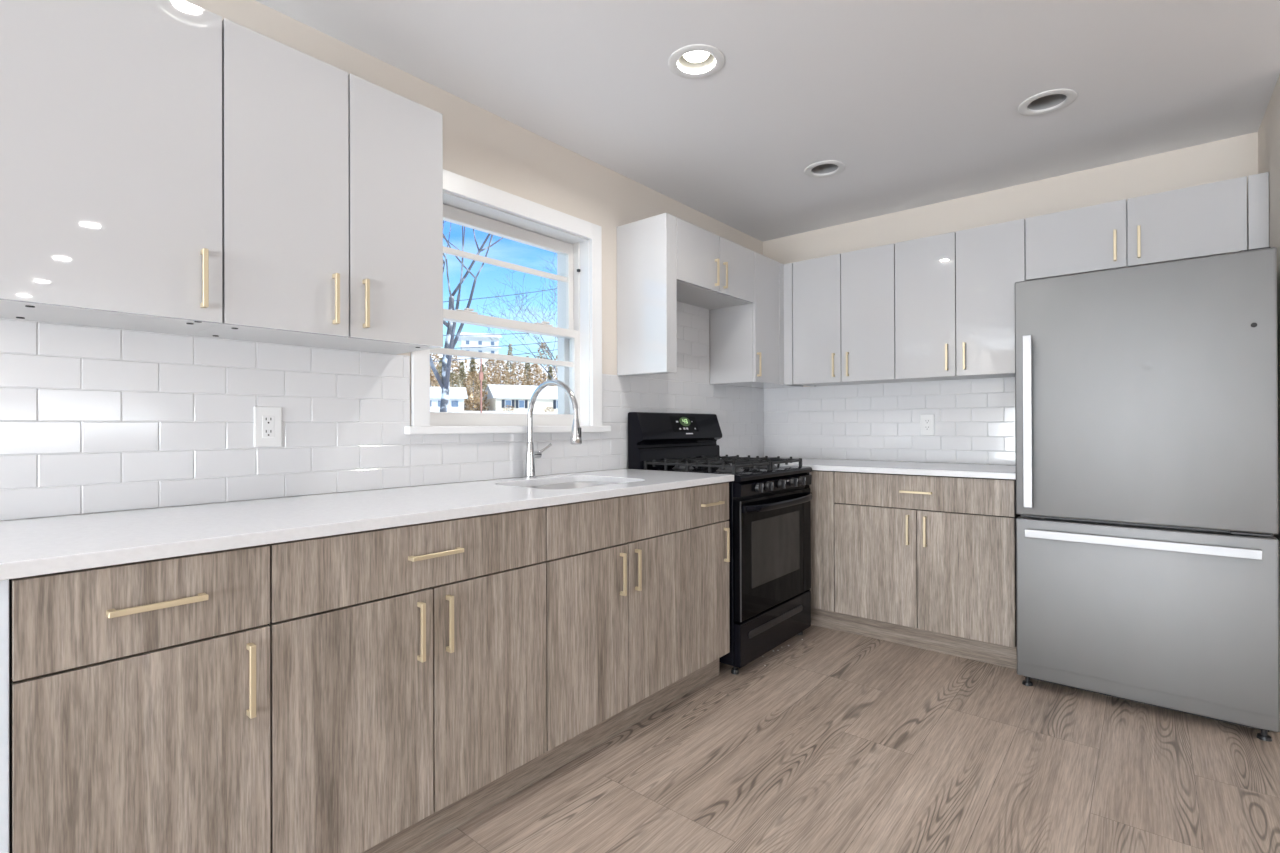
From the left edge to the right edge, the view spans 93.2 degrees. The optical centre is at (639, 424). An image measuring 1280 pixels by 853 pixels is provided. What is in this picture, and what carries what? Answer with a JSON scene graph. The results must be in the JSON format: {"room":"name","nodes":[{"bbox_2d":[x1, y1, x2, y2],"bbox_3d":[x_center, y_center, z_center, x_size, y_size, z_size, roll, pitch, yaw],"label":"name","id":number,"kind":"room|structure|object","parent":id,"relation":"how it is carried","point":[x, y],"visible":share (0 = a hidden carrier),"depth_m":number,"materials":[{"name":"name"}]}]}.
{"room":"kitchen","nodes":[
{"label":"kitchen","id":0,"kind":"room"},
{"bbox_2d":[0,0,763,520],"bbox_3d":[-2.086,-0.056,0.927,0.208,2.498,9.200,0,0,40],"label":"wall","id":1,"kind":"structure","parent":0,"point":[93,419],"depth_m":1.95,"materials":[{"name":"white tile"}]},
{"bbox_2d":[0,0,221,334],"bbox_3d":[-1.292,-0.638,1.457,0.347,0.769,0.411,0,0,40],"label":"upper cabinet","id":2,"kind":"object","parent":1,"relation":"attached to","point":[111,110],"visible":1,"depth_m":1.36,"materials":[{"name":"grey laminate"}]},
{"bbox_2d":[254,406,281,446],"bbox_3d":[-1.151,0.006,1.874,0.009,0.124,0.077,0,0,40],"label":"wall outlet","id":3,"kind":"object","parent":1,"relation":"attached to","point":[267,420],"visible":1,"depth_m":1.87,"materials":[{"name":"white plastic"}]},
{"bbox_2d":[262,416,273,437],"bbox_3d":[-1.149,0.006,1.873,0.004,0.067,0.034,0,0,40],"label":"receptacle","id":4,"kind":"object","parent":3,"relation":"attached to","point":[267,421],"depth_m":1.87,"materials":[{"name":"white plastic"}]},
{"bbox_2d":[189,18,442,354],"bbox_3d":[-0.960,-0.638,1.852,0.347,0.769,0.619,0,0,40],"label":"upper cabinet","id":5,"kind":"object","parent":1,"relation":"attached to","point":[332,179],"visible":0.96,"depth_m":1.71,"materials":[{"name":"grey laminate"}]},
{"bbox_2d":[0,301,763,520],"bbox_3d":[-0.532,-0.246,2.622,0.002,0.948,4.394,0,0,40],"label":"tile backsplash","id":6,"kind":"structure","parent":1,"relation":"attached to","point":[358,421],"depth_m":1.82,"materials":[{"name":"white tile"}]},
{"bbox_2d":[404,169,610,434],"bbox_3d":[-0.585,-0.472,2.694,0.242,1.030,1.084,0,0,40],"label":"window","id":7,"kind":"structure","parent":1,"relation":"in","point":[578,247],"depth_m":2.79,"materials":[{"name":"white paint"}]},
{"bbox_2d":[617,213,676,375],"bbox_3d":[0.030,-0.639,3.052,0.323,0.768,0.083,0,0,40],"label":"wall cabinet","id":8,"kind":"object","parent":1,"relation":"attached to","point":[646,248],"visible":1,"depth_m":2.99,"materials":[{"name":"grey laminate"}]},
{"bbox_2d":[676,217,754,309],"bbox_3d":[0.316,-0.871,3.375,0.347,0.304,0.774,0,0,40],"label":"upper cabinet","id":9,"kind":"object","parent":1,"relation":"attached to","point":[714,271],"visible":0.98,"depth_m":3.27,"materials":[{"name":"grey laminate"}]},
{"bbox_2d":[709,252,802,388],"bbox_3d":[0.800,-0.639,3.926,0.379,0.768,0.691,0,0,40],"label":"upper cabinet","id":10,"kind":"object","parent":1,"relation":"attached to","point":[751,345],"visible":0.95,"depth_m":3.71,"materials":[{"name":"grey laminate"}]},
{"bbox_2d":[255,0,1279,241],"bbox_3d":[1.010,-1.324,-1.668,8.300,0.001,9.200,0,0,40],"label":"ceiling","id":11,"kind":"structure","parent":0,"point":[919,101],"depth_m":2.32,"materials":[{"name":"white paint"}]},
{"bbox_2d":[668,44,724,78],"bbox_3d":[0.203,-1.344,2.184,0.204,0.082,0.204,0,0,40],"label":"recessed light","id":12,"kind":"object","parent":11,"relation":"in","point":[695,58],"visible":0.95,"depth_m":2.20,"materials":[{"name":"white"}]},
{"bbox_2d":[804,160,845,177],"bbox_3d":[0.946,-1.367,3.099,0.204,0.126,0.204,0,0,40],"label":"recessed light","id":13,"kind":"object","parent":11,"relation":"in","point":[828,168],"visible":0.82,"depth_m":3.14,"materials":[{"name":"white"}]},
{"bbox_2d":[1017,88,1077,115],"bbox_3d":[1.657,-1.371,2.467,0.204,0.126,0.204,0,0,40],"label":"recessed light","id":14,"kind":"object","parent":11,"relation":"in","point":[1050,101],"visible":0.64,"depth_m":2.50,"materials":[{"name":"white"}]},
{"bbox_2d":[415,625,1279,852],"bbox_3d":[1.056,1.149,-1.694,8.020,0.050,9.020,0,0,40],"label":"floor","id":15,"kind":"structure","parent":0,"point":[843,742],"depth_m":1.99,"materials":[{"name":"brown wood"}]},
{"bbox_2d":[0,579,8,852],"bbox_3d":[-1.440,0.699,1.024,0.626,0.884,0.477,0,0,40],"label":"end panel","id":16,"kind":"object","parent":15,"relation":"on","point":[4,584],"visible":1,"depth_m":1.00,"materials":[{"name":"white"}]},
{"bbox_2d":[9,544,270,852],"bbox_3d":[-1.153,0.641,1.351,0.667,0.769,0.387,0,0,40],"label":"base cabinet","id":17,"kind":"object","parent":15,"relation":"on","point":[139,692],"visible":0.99,"depth_m":1.14,"materials":[{"name":"brown"}]},
{"bbox_2d":[267,507,546,852],"bbox_3d":[-0.778,0.640,1.798,0.667,0.769,0.776,0,0,40],"label":"base cabinet","id":18,"kind":"object","parent":15,"relation":"on","point":[408,662],"visible":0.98,"depth_m":1.52,"materials":[{"name":"brown"}]},
{"bbox_2d":[362,658,718,852],"bbox_3d":[-0.366,1.082,1.904,0.016,0.115,2.250,0,0,40],"label":"toe kick","id":19,"kind":"object","parent":15,"relation":"on","point":[431,828],"visible":0.59,"depth_m":1.92,"materials":[{"name":"brown wood"}]},
{"bbox_2d":[544,488,690,750],"bbox_3d":[-0.278,0.640,2.395,0.667,0.769,0.777,0,0,40],"label":"base cabinet","id":20,"kind":"object","parent":15,"relation":"on","point":[618,627],"visible":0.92,"depth_m":2.13,"materials":[{"name":"brown wood"}]},
{"bbox_2d":[0,469,733,580],"bbox_3d":[-0.731,0.241,1.865,0.659,0.028,2.818,0,0,40],"label":"countertop","id":21,"kind":"structure","parent":20,"relation":"on","point":[46,545],"depth_m":1.48,"materials":[{"name":"white stone"}]},
{"bbox_2d":[524,379,581,477],"bbox_3d":[-0.344,0.020,2.537,0.336,0.415,0.119,0,0,40],"label":"kitchen faucet","id":22,"kind":"object","parent":21,"relation":"on","point":[576,438],"visible":1,"depth_m":2.58,"materials":[{"name":"silver metal"}]},
{"bbox_2d":[527,482,615,488],"bbox_3d":[-0.271,0.355,2.422,0.438,0.200,0.555,0,0,40],"label":"sink","id":23,"kind":"object","parent":21,"relation":"in","point":[570,485],"visible":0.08,"depth_m":2.67,"materials":[{"name":"white"}]},
{"bbox_2d":[686,482,729,672],"bbox_3d":[0.069,0.640,2.809,0.667,0.769,0.301,0,0,40],"label":"base cabinet","id":24,"kind":"object","parent":15,"relation":"on","point":[709,529],"visible":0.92,"depth_m":2.60,"materials":[{"name":"brown wood"}]},
{"bbox_2d":[628,412,811,673],"bbox_3d":[0.458,0.536,3.203,0.727,1.208,0.754,0,0,40],"label":"gas range","id":25,"kind":"object","parent":15,"relation":"on","point":[769,520],"visible":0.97,"depth_m":3.02,"materials":[{"name":"black metal"}]},
{"bbox_2d":[643,463,811,481],"bbox_3d":[0.439,0.244,3.219,0.669,0.032,0.754,0,0,40],"label":"cooktop","id":26,"kind":"object","parent":25,"relation":"in","point":[764,473],"depth_m":3.03,"materials":[{"name":"black metal"}]},
{"bbox_2d":[811,607,1016,668],"bbox_3d":[1.371,1.079,3.134,1.020,0.115,0.016,0,0,40],"label":"toe kick","id":27,"kind":"object","parent":15,"relation":"on","point":[1005,656],"visible":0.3,"depth_m":3.08,"materials":[{"name":"brown wood"}]},
{"bbox_2d":[809,471,1019,647],"bbox_3d":[1.531,0.636,3.319,0.991,0.769,0.667,0,0,40],"label":"base cabinet","id":28,"kind":"object","parent":15,"relation":"on","point":[937,554],"depth_m":3.03,"materials":[{"name":"brown wood"}]},
{"bbox_2d":[759,457,1015,479],"bbox_3d":[1.274,0.238,3.496,1.636,0.028,0.729,0,0,40],"label":"countertop","id":29,"kind":"structure","parent":28,"relation":"on","point":[993,471],"depth_m":3.21,"materials":[{"name":"white stone"}]},
{"bbox_2d":[1015,247,1279,741],"bbox_3d":[2.167,0.246,2.654,0.794,1.772,0.790,0,0,40],"label":"refrigerator","id":30,"kind":"object","parent":15,"relation":"on","point":[1146,396],"visible":1,"depth_m":2.34,"materials":[{"name":"grey metal"}]},
{"bbox_2d":[763,132,1257,464],"bbox_3d":[4.012,-0.076,1.747,8.100,2.498,0.108,0,0,40],"label":"wall","id":31,"kind":"structure","parent":0,"point":[974,419],"depth_m":3.56,"materials":[{"name":"white tile"}]},
{"bbox_2d":[793,243,909,386],"bbox_3d":[1.296,-0.641,3.735,0.621,0.769,0.347,0,0,40],"label":"upper cabinet","id":32,"kind":"object","parent":31,"relation":"attached to","point":[844,303],"visible":0.96,"depth_m":3.61,"materials":[{"name":"grey laminate"}]},
{"bbox_2d":[764,377,1015,464],"bbox_3d":[1.513,-0.017,3.773,1.654,0.481,0.002,0,0,40],"label":"tile backsplash","id":33,"kind":"structure","parent":31,"relation":"attached to","point":[875,428],"depth_m":3.72,"materials":[{"name":"white tile"}]},
{"bbox_2d":[920,414,933,434],"bbox_3d":[1.710,0.000,3.603,0.077,0.124,0.009,0,0,40],"label":"wall outlet","id":34,"kind":"object","parent":31,"relation":"attached to","point":[926,420],"visible":1,"depth_m":3.60,"materials":[{"name":"white plastic"}]},
{"bbox_2d":[924,419,929,429],"bbox_3d":[1.708,0.000,3.601,0.034,0.067,0.004,0,0,40],"label":"receptacle","id":35,"kind":"object","parent":34,"relation":"attached to","point":[926,421],"depth_m":3.60,"materials":[{"name":"white plastic"}]},
{"bbox_2d":[895,219,1025,381],"bbox_3d":[1.775,-0.644,3.333,0.627,0.768,0.347,0,0,40],"label":"upper cabinet","id":36,"kind":"object","parent":31,"relation":"attached to","point":[955,292],"visible":0.9,"depth_m":3.21,"materials":[{"name":"grey laminate"}]},
{"bbox_2d":[1026,176,1246,280],"bbox_3d":[2.317,-0.878,2.879,0.786,0.308,0.347,0,0,40],"label":"upper cabinet","id":37,"kind":"object","parent":31,"relation":"attached to","point":[1210,219],"visible":0.94,"depth_m":2.73,"materials":[{"name":"grey laminate"}]},
{"bbox_2d":[1258,74,1279,663],"bbox_3d":[2.627,-0.094,2.443,0.116,2.448,0.620,0,0,40],"label":"wall","id":38,"kind":"structure","parent":0,"point":[1269,129],"depth_m":2.36,"materials":[{"name":"beige paint"}]},
{"bbox_2d":[1248,172,1268,248],"bbox_3d":[2.552,-0.880,2.499,0.060,0.308,0.019,0,0,40],"label":"strip","id":39,"kind":"object","parent":38,"relation":"attached to","point":[1258,184],"visible":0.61,"depth_m":2.49,"materials":[{"name":"grey laminate"}]},
{"label":"outside","id":40,"kind":"structure","parent":0,"visible":0},
{"bbox_2d":[430,353,557,413],"bbox_3d":[54.184,-9.995,214.908,187.000,25.500,551.000,0,0,40],"label":"ground","id":41,"kind":"structure","parent":40,"point":[485,404],"depth_m":138.31,"materials":[{"name":"white"}]},
{"bbox_2d":[430,353,438,386],"bbox_3d":[-40.642,-9.222,117.442,4.597,11.490,4.404,0,0,40],"label":"leafy tree","id":42,"kind":"object","parent":41,"relation":"on","point":[433,355],"visible":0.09,"depth_m":117.41,"materials":[{"name":"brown plant"}]},
{"bbox_2d":[430,372,439,386],"bbox_3d":[-34.645,-5.180,100.389,3.941,7.264,3.884,0,0,40],"label":"leafy tree","id":43,"kind":"object","parent":41,"relation":"on","point":[433,377],"visible":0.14,"depth_m":100.11,"materials":[{"name":"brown plant"}]},
{"bbox_2d":[435,358,441,386],"bbox_3d":[-36.282,-7.327,110.780,3.727,10.029,4.057,0,0,40],"label":"conifer tree","id":44,"kind":"object","parent":41,"relation":"on","point":[439,368],"visible":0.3,"depth_m":110.47,"materials":[{"name":"green plant"}]},
{"bbox_2d":[430,387,467,410],"bbox_3d":[-30.286,-3.129,91.856,8.772,5.280,9.351,0,0,40],"label":"house","id":45,"kind":"structure","parent":41,"relation":"on","point":[457,395],"depth_m":90.23,"materials":[{"name":"white"}]},
{"bbox_2d":[449,356,461,386],"bbox_3d":[-37.567,-9.229,121.109,4.575,11.504,4.510,0,0,40],"label":"leafy tree","id":46,"kind":"object","parent":41,"relation":"on","point":[453,360],"visible":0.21,"depth_m":121.01,"materials":[{"name":"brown plant"}]},
{"bbox_2d":[449,372,462,386],"bbox_3d":[-31.935,-5.301,103.534,4.116,7.503,4.004,0,0,40],"label":"leafy tree","id":47,"kind":"object","parent":41,"relation":"on","point":[452,383],"visible":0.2,"depth_m":103.30,"materials":[{"name":"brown plant"}]},
{"bbox_2d":[456,361,469,408],"bbox_3d":[-33.506,-7.137,114.216,4.005,9.650,3.886,0,0,40],"label":"conifer tree","id":48,"kind":"object","parent":41,"relation":"on","point":[462,370],"visible":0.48,"depth_m":113.87,"materials":[{"name":"green plant"}]},
{"bbox_2d":[430,220,502,411],"bbox_3d":[-7.151,-4.359,18.618,10.525,10.795,3.753,0,0,-20],"label":"bare tree","id":49,"kind":"object","parent":41,"relation":"on","point":[450,342],"visible":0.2,"depth_m":19.04,"materials":[{"name":"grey plant"}]},
{"bbox_2d":[467,357,476,391],"bbox_3d":[-34.568,-8.866,124.676,4.284,10.776,4.302,0,0,40],"label":"conifer tree","id":50,"kind":"object","parent":41,"relation":"on","point":[472,361],"visible":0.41,"depth_m":124.42,"materials":[{"name":"green plant"}]},
{"bbox_2d":[463,371,484,410],"bbox_3d":[-29.336,-5.516,106.626,3.969,7.933,3.983,0,0,40],"label":"leafy tree","id":51,"kind":"object","parent":41,"relation":"on","point":[471,377],"visible":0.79,"depth_m":105.98,"materials":[{"name":"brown plant"}]},
{"bbox_2d":[458,332,501,362],"bbox_3d":[-43.603,-20.720,164.214,15.147,8.380,15.306,0,0,40],"label":"house","id":52,"kind":"structure","parent":41,"relation":"on","point":[482,340],"depth_m":160.04,"materials":[{"name":"white"}]},
{"bbox_2d":[472,364,487,408],"bbox_3d":[-30.768,-7.111,117.552,3.813,9.598,3.860,0,0,40],"label":"conifer tree","id":53,"kind":"object","parent":41,"relation":"on","point":[484,382],"visible":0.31,"depth_m":117.36,"materials":[{"name":"green plant"}]},
{"bbox_2d":[479,358,482,412],"bbox_3d":[-18.044,-4.301,68.788,0.209,6.600,0.440,0,0,40],"label":"utility pole","id":54,"kind":"object","parent":41,"relation":"on","point":[480,372],"visible":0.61,"depth_m":68.71,"materials":[{"name":"brown"}]},
{"bbox_2d":[483,359,502,384],"bbox_3d":[-31.319,-8.892,128.386,4.663,10.826,4.561,0,0,40],"label":"leafy tree","id":55,"kind":"object","parent":41,"relation":"on","point":[492,360],"visible":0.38,"depth_m":127.59,"materials":[{"name":"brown plant"}]},
{"bbox_2d":[491,360,509,384],"bbox_3d":[-27.878,-7.806,121.027,4.209,10.986,4.208,0,0,40],"label":"leafy tree","id":56,"kind":"object","parent":41,"relation":"on","point":[497,361],"visible":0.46,"depth_m":120.33,"materials":[{"name":"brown plant"}]},
{"bbox_2d":[503,405,513,411],"bbox_3d":[-20.672,-2.207,95.236,2.063,1.784,2.098,0,0,40],"label":"shrub","id":57,"kind":"object","parent":41,"relation":"on","point":[509,406],"visible":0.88,"depth_m":95.03,"materials":[{"name":"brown plant"}]},
{"bbox_2d":[503,344,516,384],"bbox_3d":[-28.235,-10.630,132.110,3.935,14.300,4.398,0,0,40],"label":"conifer tree","id":58,"kind":"object","parent":41,"relation":"on","point":[508,363],"visible":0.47,"depth_m":131.90,"materials":[{"name":"green plant"}]},
{"bbox_2d":[477,254,557,379],"bbox_3d":[-8.733,-7.760,46.991,11.712,15.341,9.320,0,0,-10],"label":"bare tree","id":59,"kind":"object","parent":41,"relation":"on","point":[519,297],"visible":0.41,"depth_m":46.76,"materials":[{"name":"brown plant"}]},
{"bbox_2d":[508,362,526,384],"bbox_3d":[-25.025,-8.012,124.307,4.285,11.395,4.142,0,0,40],"label":"leafy tree","id":60,"kind":"object","parent":41,"relation":"on","point":[513,364],"visible":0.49,"depth_m":123.85,"materials":[{"name":"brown plant"}]},
{"bbox_2d":[482,384,557,411],"bbox_3d":[-19.732,-4.031,113.286,15.756,6.630,19.760,0,0,40],"label":"house","id":61,"kind":"structure","parent":41,"relation":"on","point":[518,397],"depth_m":109.08,"materials":[{"name":"beige"}]},
{"bbox_2d":[523,356,532,385],"bbox_3d":[-25.249,-9.473,135.914,4.163,11.986,4.202,0,0,40],"label":"conifer tree","id":62,"kind":"object","parent":41,"relation":"on","point":[527,368],"visible":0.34,"depth_m":135.49,"materials":[{"name":"green plant"}]},
{"bbox_2d":[526,364,541,385],"bbox_3d":[-22.275,-7.663,127.698,4.192,10.696,4.192,0,0,40],"label":"leafy tree","id":63,"kind":"object","parent":41,"relation":"on","point":[533,365],"visible":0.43,"depth_m":127.25,"materials":[{"name":"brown plant"}]},
{"bbox_2d":[534,342,552,385],"bbox_3d":[-22.157,-11.277,139.436,4.372,15.592,4.601,0,0,40],"label":"leafy tree","id":64,"kind":"object","parent":41,"relation":"on","point":[542,344],"visible":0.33,"depth_m":139.04,"materials":[{"name":"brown plant"}]},
{"bbox_2d":[547,366,554,385],"bbox_3d":[-19.318,-7.517,131.154,3.901,10.402,3.883,0,0,40],"label":"conifer tree","id":65,"kind":"object","parent":41,"relation":"on","point":[550,371],"visible":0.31,"depth_m":130.84,"materials":[{"name":"green plant"}]},
{"bbox_2d":[552,355,557,385],"bbox_3d":[-19.003,-10.035,143.180,4.336,13.106,4.490,0,0,40],"label":"leafy tree","id":66,"kind":"object","parent":41,"relation":"on","point":[556,355],"visible":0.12,"depth_m":142.48,"materials":[{"name":"green plant"}]},
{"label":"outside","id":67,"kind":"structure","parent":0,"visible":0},
{"bbox_2d":[443,288,556,301],"bbox_3d":[-10.993,-12.219,53.910,0.057,10.344,37.794,0,0,31],"label":"overhead wire","id":68,"kind":"object","parent":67,"point":[556,288],"visible":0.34,"depth_m":52.16,"materials":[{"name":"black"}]},
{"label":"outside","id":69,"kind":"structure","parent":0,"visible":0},
{"bbox_2d":[443,333,526,335],"bbox_3d":[-9.344,-9.119,55.855,0.056,6.565,37.296,0,0,31],"label":"overhead wire","id":70,"kind":"object","parent":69,"point":[514,333],"visible":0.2,"depth_m":50.83,"materials":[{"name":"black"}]},
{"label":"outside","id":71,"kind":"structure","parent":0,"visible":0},
{"bbox_2d":[454,341,556,348],"bbox_3d":[-9.340,-8.119,55.852,0.056,6.565,37.296,0,0,31],"label":"overhead wire","id":72,"kind":"object","parent":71,"point":[555,341],"visible":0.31,"depth_m":51.35,"materials":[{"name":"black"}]},
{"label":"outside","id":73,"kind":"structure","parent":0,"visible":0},
{"bbox_2d":[433,349,556,361],"bbox_3d":[-9.337,-7.319,55.850,0.057,6.985,37.296,0,0,31],"label":"overhead wire","id":74,"kind":"object","parent":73,"point":[555,349],"visible":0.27,"depth_m":53.02,"materials":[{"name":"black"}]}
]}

